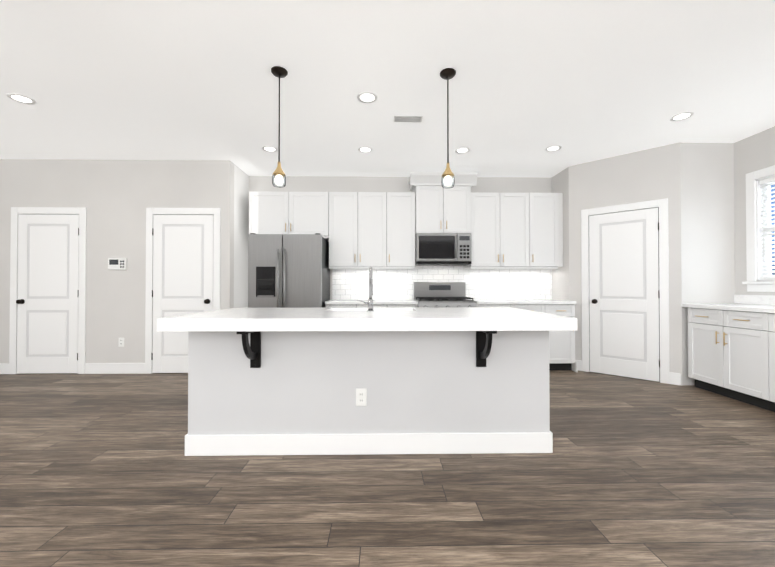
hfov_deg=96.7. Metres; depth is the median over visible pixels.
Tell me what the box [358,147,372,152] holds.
recessed light
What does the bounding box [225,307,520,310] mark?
island countertop
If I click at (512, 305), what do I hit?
base cabinet
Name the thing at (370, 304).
faucet
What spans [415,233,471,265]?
microwave
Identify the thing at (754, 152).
wall
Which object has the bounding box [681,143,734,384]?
wall
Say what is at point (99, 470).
floor
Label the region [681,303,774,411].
base cabinet
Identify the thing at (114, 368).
baseboard
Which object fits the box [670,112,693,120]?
recessed light
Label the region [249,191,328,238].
upper cabinet
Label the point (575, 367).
baseboard
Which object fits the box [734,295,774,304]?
backsplash
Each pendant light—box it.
[271,66,287,187]
[440,68,455,187]
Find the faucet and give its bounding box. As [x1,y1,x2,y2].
[357,267,373,311]
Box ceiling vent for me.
[393,115,422,122]
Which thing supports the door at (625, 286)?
attached to the wall at (645, 175)
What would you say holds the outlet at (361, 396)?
attached to the kitchen island
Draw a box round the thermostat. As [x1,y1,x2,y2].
[108,258,126,269]
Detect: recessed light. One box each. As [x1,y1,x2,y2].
[7,93,35,103]
[262,146,277,151]
[357,92,376,102]
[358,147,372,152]
[455,147,469,152]
[545,145,561,151]
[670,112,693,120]
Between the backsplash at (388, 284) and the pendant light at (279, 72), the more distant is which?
the backsplash at (388, 284)
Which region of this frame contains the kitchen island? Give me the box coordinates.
[161,331,552,455]
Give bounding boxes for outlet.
[118,338,123,346]
[356,388,366,405]
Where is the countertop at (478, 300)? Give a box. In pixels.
[467,299,574,302]
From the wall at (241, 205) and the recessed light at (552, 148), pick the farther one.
the wall at (241, 205)
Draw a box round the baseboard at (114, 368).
[0,363,144,373]
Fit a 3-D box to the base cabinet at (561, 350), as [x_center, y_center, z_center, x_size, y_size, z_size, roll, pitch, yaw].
[2.222,0.714,4.801,0.459,0.880,0.607,0,-1,-1]
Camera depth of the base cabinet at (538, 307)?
4.50 m
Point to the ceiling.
(577, 81)
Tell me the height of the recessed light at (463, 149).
0.004 m
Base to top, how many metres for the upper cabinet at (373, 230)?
1.060 m
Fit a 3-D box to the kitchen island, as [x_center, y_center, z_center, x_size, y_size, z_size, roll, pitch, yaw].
[-0.118,0.709,2.561,2.429,0.845,1.015,0,-1,-1]
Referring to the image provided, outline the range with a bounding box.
[414,282,476,306]
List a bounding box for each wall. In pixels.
[0,159,233,362]
[234,164,248,307]
[249,176,551,299]
[551,167,568,300]
[569,142,682,385]
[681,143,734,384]
[734,126,774,303]
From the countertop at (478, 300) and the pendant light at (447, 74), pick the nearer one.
the pendant light at (447, 74)
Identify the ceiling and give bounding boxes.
[0,0,774,176]
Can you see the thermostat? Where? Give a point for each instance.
(117, 263)
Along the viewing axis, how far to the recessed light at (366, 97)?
2.97 m
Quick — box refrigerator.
[248,233,329,307]
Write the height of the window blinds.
1.048 m
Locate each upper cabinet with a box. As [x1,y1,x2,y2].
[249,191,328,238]
[329,192,414,268]
[408,172,477,233]
[465,192,562,268]
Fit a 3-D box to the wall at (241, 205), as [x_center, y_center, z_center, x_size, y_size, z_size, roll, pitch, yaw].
[-2.096,-0.216,4.805,0.120,2.740,0.500,0,-1,-1]
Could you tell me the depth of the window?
3.66 m
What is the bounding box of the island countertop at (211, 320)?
[157,311,576,330]
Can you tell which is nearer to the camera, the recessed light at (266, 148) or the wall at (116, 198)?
the recessed light at (266, 148)
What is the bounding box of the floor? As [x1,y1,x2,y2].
[0,370,774,566]
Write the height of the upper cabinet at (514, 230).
1.060 m
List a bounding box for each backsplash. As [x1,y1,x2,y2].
[332,266,551,299]
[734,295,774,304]
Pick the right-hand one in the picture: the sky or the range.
the sky
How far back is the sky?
6.17 m
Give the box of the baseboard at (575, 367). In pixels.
[572,361,577,371]
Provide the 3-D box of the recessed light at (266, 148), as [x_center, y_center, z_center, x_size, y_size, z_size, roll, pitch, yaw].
[-1.394,-1.592,4.080,0.175,0.004,0.175,0,-1,-10]
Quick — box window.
[742,165,774,291]
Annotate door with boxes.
[9,207,86,373]
[145,208,220,373]
[581,198,669,383]
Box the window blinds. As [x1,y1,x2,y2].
[759,176,774,278]
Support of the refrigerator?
on the floor
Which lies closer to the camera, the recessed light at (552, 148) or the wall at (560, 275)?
the recessed light at (552, 148)
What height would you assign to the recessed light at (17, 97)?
0.004 m
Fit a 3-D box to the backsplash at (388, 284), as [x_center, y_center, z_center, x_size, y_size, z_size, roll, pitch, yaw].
[0.819,-0.014,5.098,3.259,0.540,0.008,0,-1,-1]
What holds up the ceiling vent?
in the ceiling
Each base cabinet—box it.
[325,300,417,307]
[477,303,514,307]
[515,303,550,369]
[551,303,575,369]
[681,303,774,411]
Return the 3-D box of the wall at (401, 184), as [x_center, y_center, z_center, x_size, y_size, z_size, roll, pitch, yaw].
[0.203,-0.213,5.154,4.730,2.740,0.120,0,-1,-1]
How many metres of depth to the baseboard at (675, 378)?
3.90 m
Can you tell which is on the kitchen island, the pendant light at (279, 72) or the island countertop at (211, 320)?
the island countertop at (211, 320)
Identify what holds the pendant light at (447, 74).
hanging from the ceiling
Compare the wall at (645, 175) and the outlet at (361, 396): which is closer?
the outlet at (361, 396)
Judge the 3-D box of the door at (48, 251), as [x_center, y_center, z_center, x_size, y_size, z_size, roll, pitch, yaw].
[-4.319,0.089,4.356,0.942,2.121,0.078,0,-1,-1]
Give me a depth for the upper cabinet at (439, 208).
4.74 m
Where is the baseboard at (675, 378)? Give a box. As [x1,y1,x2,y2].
[575,360,680,384]
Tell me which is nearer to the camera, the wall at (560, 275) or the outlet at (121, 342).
the outlet at (121, 342)
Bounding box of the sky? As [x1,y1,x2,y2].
[771,182,774,274]
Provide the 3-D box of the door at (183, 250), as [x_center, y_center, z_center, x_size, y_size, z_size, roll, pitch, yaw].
[-2.619,0.089,4.384,0.942,2.121,0.078,0,-1,-1]

